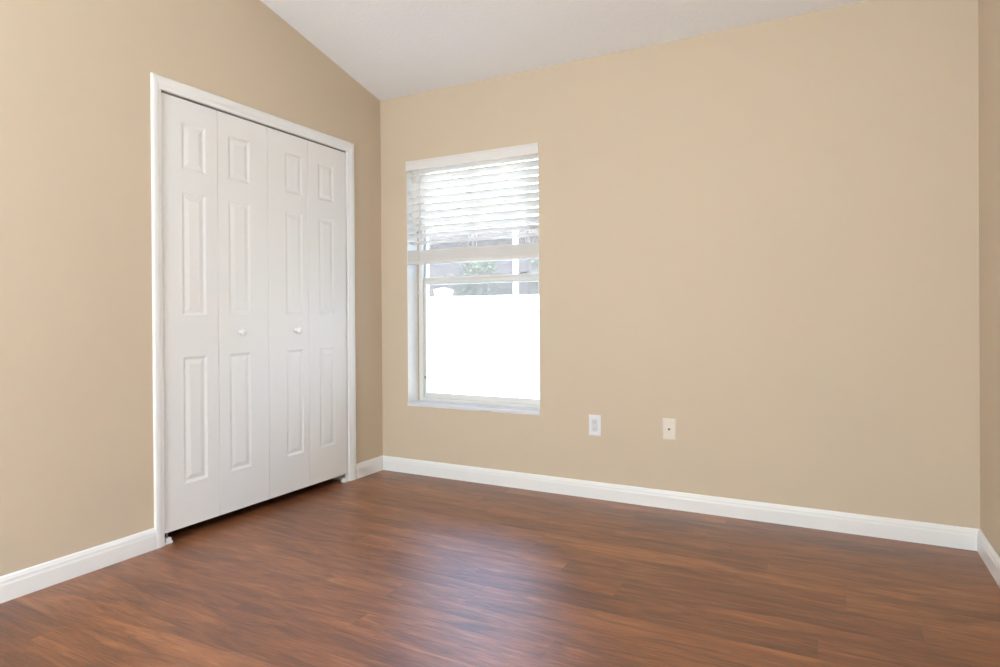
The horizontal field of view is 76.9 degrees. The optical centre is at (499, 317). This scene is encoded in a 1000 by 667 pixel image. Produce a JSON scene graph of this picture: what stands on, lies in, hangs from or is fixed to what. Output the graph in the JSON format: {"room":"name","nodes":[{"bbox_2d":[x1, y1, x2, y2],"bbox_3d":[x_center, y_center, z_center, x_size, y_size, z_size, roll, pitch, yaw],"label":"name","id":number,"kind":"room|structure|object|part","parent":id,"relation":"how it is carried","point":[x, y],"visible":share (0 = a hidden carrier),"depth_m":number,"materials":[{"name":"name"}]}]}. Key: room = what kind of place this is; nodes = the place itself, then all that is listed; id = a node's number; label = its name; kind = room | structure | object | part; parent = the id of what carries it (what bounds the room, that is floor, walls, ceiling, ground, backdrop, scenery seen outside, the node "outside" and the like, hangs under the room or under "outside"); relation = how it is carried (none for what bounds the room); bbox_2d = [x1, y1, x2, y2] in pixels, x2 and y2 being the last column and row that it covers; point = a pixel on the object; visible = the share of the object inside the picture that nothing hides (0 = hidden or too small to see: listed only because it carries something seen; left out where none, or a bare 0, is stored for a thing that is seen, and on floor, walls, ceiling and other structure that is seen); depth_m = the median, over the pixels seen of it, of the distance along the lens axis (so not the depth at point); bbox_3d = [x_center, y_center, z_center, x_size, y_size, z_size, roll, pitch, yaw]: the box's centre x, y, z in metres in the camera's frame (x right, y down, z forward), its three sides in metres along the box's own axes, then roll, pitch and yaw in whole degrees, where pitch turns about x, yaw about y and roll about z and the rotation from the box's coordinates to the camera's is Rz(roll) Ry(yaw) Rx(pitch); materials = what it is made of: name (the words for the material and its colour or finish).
{"room":"empty bedroom","nodes":[
{"label":"empty bedroom","id":0,"kind":"room"},
{"bbox_2d":[0,0,382,575],"bbox_3d":[-2.148,-0.858,1.724,0.120,3.766,5.600,0,0,28],"label":"wall","id":1,"kind":"structure","parent":0,"point":[77,461],"depth_m":2.56,"materials":[{"name":"beige paint"}]},
{"bbox_2d":[0,528,155,603],"bbox_3d":[-2.449,0.984,0.995,0.013,0.092,4.007,0,0,28],"label":"baseboard","id":2,"kind":"structure","parent":1,"relation":"attached to","point":[23,582],"depth_m":2.47,"materials":[{"name":"white wood"}]},
{"bbox_2d":[150,72,355,548],"bbox_3d":[-1.266,-0.032,3.376,0.134,2.092,1.322,0,0,28],"label":"door frame","id":3,"kind":"structure","parent":1,"relation":"attached to","point":[158,83],"depth_m":2.85,"materials":[{"name":"white wood"}]},
{"bbox_2d":[161,90,345,152],"bbox_3d":[-1.244,-1.008,3.348,0.026,0.016,1.214,0,0,28],"label":"door track","id":4,"kind":"object","parent":1,"relation":"attached to","point":[161,90],"visible":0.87,"depth_m":3.20,"materials":[{"name":"silver metal"}]},
{"bbox_2d":[161,92,269,532],"bbox_3d":[-1.366,-0.020,3.074,0.068,1.970,0.596,0,0,28],"label":"door","id":5,"kind":"structure","parent":4,"relation":"hanging from","point":[215,206],"depth_m":3.04,"materials":[{"name":"white paint"}]},
{"bbox_3d":[-1.440,-0.790,2.953,0.012,0.219,0.126,0,0,28],"label":"raised panel","id":6,"kind":"part","parent":5,"relation":"part of","materials":[{"name":"white paint"}]},
{"bbox_3d":[-1.437,-0.294,2.955,0.012,0.567,0.126,0,0,28],"label":"raised panel","id":7,"kind":"part","parent":5,"relation":"part of","materials":[{"name":"white paint"}]},
{"bbox_3d":[-1.432,0.474,2.957,0.012,0.584,0.126,0,0,28],"label":"raised panel","id":8,"kind":"part","parent":5,"relation":"part of","materials":[{"name":"white paint"}]},
{"bbox_3d":[-1.321,-0.792,3.179,0.012,0.219,0.131,0,0,28],"label":"raised panel","id":9,"kind":"part","parent":5,"relation":"part of","materials":[{"name":"white paint"}]},
{"bbox_3d":[-1.318,-0.296,3.181,0.012,0.567,0.131,0,0,28],"label":"raised panel","id":10,"kind":"part","parent":5,"relation":"part of","materials":[{"name":"white paint"}]},
{"bbox_3d":[-1.313,0.473,3.183,0.012,0.584,0.131,0,0,28],"label":"raised panel","id":11,"kind":"part","parent":5,"relation":"part of","materials":[{"name":"white paint"}]},
{"bbox_3d":[-1.294,0.075,3.172,0.034,0.034,0.034,0,0,28],"label":"knob","id":12,"kind":"part","parent":5,"relation":"part of","materials":[{"name":"white"}]},
{"bbox_2d":[267,127,346,498],"bbox_3d":[-1.085,-0.024,3.606,0.068,1.970,0.604,0,0,28],"label":"door","id":13,"kind":"structure","parent":4,"relation":"hanging from","point":[306,196],"depth_m":3.58,"materials":[{"name":"white paint"}]},
{"bbox_3d":[-1.151,-0.794,3.502,0.012,0.219,0.125,0,0,28],"label":"raised panel","id":14,"kind":"part","parent":13,"relation":"part of","materials":[{"name":"white paint"}]},
{"bbox_3d":[-1.147,-0.298,3.503,0.012,0.567,0.125,0,0,28],"label":"raised panel","id":15,"kind":"part","parent":13,"relation":"part of","materials":[{"name":"white paint"}]},
{"bbox_3d":[-1.143,0.471,3.506,0.012,0.584,0.125,0,0,28],"label":"raised panel","id":16,"kind":"part","parent":13,"relation":"part of","materials":[{"name":"white paint"}]},
{"bbox_3d":[-1.121,0.073,3.502,0.034,0.034,0.034,0,0,28],"label":"knob","id":17,"kind":"part","parent":13,"relation":"part of","materials":[{"name":"white"}]},
{"bbox_3d":[-1.033,-0.795,3.725,0.012,0.219,0.127,0,0,28],"label":"raised panel","id":18,"kind":"part","parent":13,"relation":"part of","materials":[{"name":"white paint"}]},
{"bbox_3d":[-1.030,-0.299,3.727,0.012,0.567,0.127,0,0,28],"label":"raised panel","id":19,"kind":"part","parent":13,"relation":"part of","materials":[{"name":"white paint"}]},
{"bbox_3d":[-1.025,0.469,3.729,0.012,0.584,0.127,0,0,28],"label":"raised panel","id":20,"kind":"part","parent":13,"relation":"part of","materials":[{"name":"white paint"}]},
{"bbox_2d":[356,455,382,478],"bbox_3d":[-0.836,0.963,4.056,0.013,0.092,0.272,0,0,28],"label":"baseboard","id":21,"kind":"structure","parent":1,"relation":"attached to","point":[374,465],"depth_m":4.04,"materials":[{"name":"white wood"}]},
{"bbox_2d":[0,470,999,666],"bbox_3d":[-0.969,1.080,1.031,4.096,0.120,5.750,0,0,28],"label":"floor","id":22,"kind":"structure","parent":0,"point":[383,568],"depth_m":2.29,"materials":[{"name":"brown laminate"}]},
{"bbox_2d":[165,533,172,544],"bbox_3d":[-1.500,0.991,2.833,0.030,0.053,0.040,0,0,28],"label":"pivot bracket","id":23,"kind":"object","parent":22,"relation":"on","point":[168,540],"visible":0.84,"depth_m":2.83,"materials":[{"name":"white metal"}]},
{"bbox_2d":[341,474,348,482],"bbox_3d":[-0.953,0.984,3.871,0.030,0.053,0.040,0,0,28],"label":"pivot bracket","id":24,"kind":"object","parent":22,"relation":"on","point":[345,478],"visible":1,"depth_m":3.87,"materials":[{"name":"white metal"}]},
{"bbox_2d":[261,0,868,100],"bbox_3d":[-0.931,-2.161,1.130,4.096,1.600,6.000,0,0,28],"label":"ceiling","id":25,"kind":"structure","parent":0,"point":[391,48],"depth_m":3.34,"materials":[{"name":"white paint"}]},
{"bbox_2d":[380,0,979,528],"bbox_3d":[0.422,-0.068,3.681,4.096,2.740,0.250,0,0,28],"label":"wall","id":26,"kind":"structure","parent":0,"point":[761,239],"depth_m":3.12,"materials":[{"name":"beige paint"}]},
{"bbox_2d":[407,171,539,401],"bbox_3d":[-0.160,-0.230,3.911,0.933,1.556,0.116,0,0,28],"label":"jamb","id":27,"kind":"structure","parent":26,"relation":"in","point":[412,283],"depth_m":4.11,"materials":[{"name":"white"}]},
{"bbox_2d":[408,174,539,415],"bbox_3d":[-0.147,-0.219,3.935,0.933,1.578,0.186,0,0,28],"label":"window","id":28,"kind":"structure","parent":26,"relation":"in","point":[528,406],"depth_m":4.05,"materials":[{"name":"white plastic"}]},
{"bbox_2d":[406,143,538,293],"bbox_3d":[-0.176,-0.578,3.884,0.936,0.855,0.078,0,0,28],"label":"window blind","id":29,"kind":"object","parent":28,"relation":"attached to","point":[523,153],"visible":0.94,"depth_m":3.87,"materials":[{"name":"white plastic"}]},
{"bbox_3d":[-0.519,-0.563,4.029,0.006,0.770,0.006,0,0,28],"label":"lift cord","id":30,"kind":"part","parent":29,"relation":"part of","materials":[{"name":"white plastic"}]},
{"bbox_3d":[-0.517,-0.654,4.069,0.026,0.610,0.069,0,0,28],"label":"ladder cord","id":31,"kind":"part","parent":29,"relation":"part of","materials":[{"name":"white fabric"}]},
{"bbox_3d":[-0.173,-0.655,3.888,0.026,0.610,0.069,0,0,28],"label":"ladder cord","id":32,"kind":"part","parent":29,"relation":"part of","materials":[{"name":"white fabric"}]},
{"bbox_3d":[-0.175,-0.353,3.884,0.926,0.020,0.051,0,0,28],"label":"rail","id":33,"kind":"part","parent":29,"relation":"part of","materials":[{"name":"white plastic"}]},
{"bbox_3d":[0.170,-0.657,3.707,0.026,0.610,0.069,0,0,28],"label":"ladder cord","id":34,"kind":"part","parent":29,"relation":"part of","materials":[{"name":"white plastic"}]},
{"bbox_3d":[-0.142,0.559,3.938,0.933,0.022,0.186,0,0,28],"label":"sill","id":35,"kind":"part","parent":28,"relation":"part of","materials":[{"name":"white stone"}]},
{"bbox_3d":[-0.112,-0.602,4.004,0.877,0.770,0.016,0,0,28],"label":"sash","id":36,"kind":"part","parent":28,"relation":"part of","materials":[{"name":"white plastic"}]},
{"bbox_3d":[-0.121,0.131,3.982,0.877,0.793,0.026,0,0,28],"label":"sash","id":37,"kind":"part","parent":28,"relation":"part of","materials":[{"name":"white plastic"}]},
{"bbox_2d":[589,414,600,435],"bbox_3d":[0.524,0.598,3.486,0.071,0.115,0.008,0,0,28],"label":"wall outlet","id":38,"kind":"object","parent":26,"relation":"attached to","point":[594,420],"visible":1,"depth_m":3.48,"materials":[{"name":"white plastic"}]},
{"bbox_2d":[592,419,596,431],"bbox_3d":[0.523,0.598,3.484,0.033,0.067,0.003,0,0,28],"label":"receptacle","id":39,"kind":"object","parent":38,"relation":"attached to","point":[594,421],"depth_m":3.48,"materials":[{"name":"grey plastic"}]},
{"bbox_2d":[663,418,675,439],"bbox_3d":[0.884,0.585,3.294,0.069,0.110,0.013,0,0,28],"label":"cable jack","id":40,"kind":"object","parent":26,"relation":"attached to","point":[669,425],"visible":1,"depth_m":3.29,"materials":[{"name":"beige plastic"}]},
{"bbox_2d":[383,456,978,550],"bbox_3d":[0.633,0.956,3.428,3.196,0.092,0.013,0,0,28],"label":"baseboard","id":41,"kind":"structure","parent":26,"relation":"attached to","point":[958,537],"depth_m":3.19,"materials":[{"name":"white wood"}]},
{"bbox_2d":[978,0,999,556],"bbox_3d":[0.786,-0.870,0.178,0.120,3.766,5.600,0,0,28],"label":"wall","id":42,"kind":"structure","parent":0,"point":[988,10],"depth_m":2.51,"materials":[{"name":"beige paint"}]},
{"bbox_2d":[977,529,999,587],"bbox_3d":[0.739,0.967,0.215,0.013,0.092,5.600,0,0,28],"label":"baseboard","id":43,"kind":"structure","parent":42,"relation":"attached to","point":[989,556],"depth_m":2.49,"materials":[{"name":"white wood"}]},
{"label":"outside","id":44,"kind":"structure","parent":0,"visible":0},
{"bbox_3d":[2.127,1.183,11.834,26.000,0.200,15.750,0,0,28],"label":"ground","id":45,"kind":"structure","parent":44,"visible":0},
{"bbox_2d":[429,222,538,296],"bbox_3d":[0.417,-0.146,9.081,7.817,2.500,0.340,0,0,28],"label":"screen enclosure","id":46,"kind":"object","parent":45,"relation":"on","point":[518,266],"visible":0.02,"depth_m":9.24,"materials":[{"name":"white metal"}]},
{"bbox_3d":[0.232,-0.135,9.022,0.064,2.480,0.064,0,0,28],"label":"enclosure post","id":47,"kind":"part","parent":46,"relation":"part of","materials":[{"name":"white metal"}]},
{"bbox_3d":[1.059,-0.124,8.585,1.806,2.410,0.001,0,0,28],"label":"screen panel","id":48,"kind":"part","parent":46,"relation":"part of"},
{"bbox_2d":[429,288,539,398],"bbox_3d":[0.256,0.410,5.782,9.289,1.412,0.139,0,0,28],"label":"vinyl fence","id":49,"kind":"object","parent":45,"relation":"on","point":[480,345],"visible":0.12,"depth_m":5.98,"materials":[{"name":"white plastic"}]},
{"bbox_3d":[-1.362,0.442,6.635,1.703,1.163,0.022,0,0,28],"label":"panel","id":50,"kind":"part","parent":49,"relation":"part of","materials":[{"name":"white plastic"}]},
{"bbox_3d":[-1.366,-0.126,6.633,1.703,0.148,0.044,0,0,28],"label":"fence rail","id":51,"kind":"part","parent":49,"relation":"part of","materials":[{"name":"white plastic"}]},
{"bbox_3d":[-0.553,0.429,6.209,0.127,1.382,0.127,0,0,28],"label":"post","id":52,"kind":"part","parent":49,"relation":"part of","materials":[{"name":"white plastic"}]},
{"bbox_3d":[0.253,-0.133,5.780,1.703,0.148,0.044,0,0,28],"label":"fence rail","id":53,"kind":"part","parent":49,"relation":"part of","materials":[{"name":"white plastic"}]},
{"bbox_3d":[0.257,0.435,5.782,1.703,1.163,0.022,0,0,28],"label":"panel","id":54,"kind":"part","parent":49,"relation":"part of","materials":[{"name":"white plastic"}]}
]}

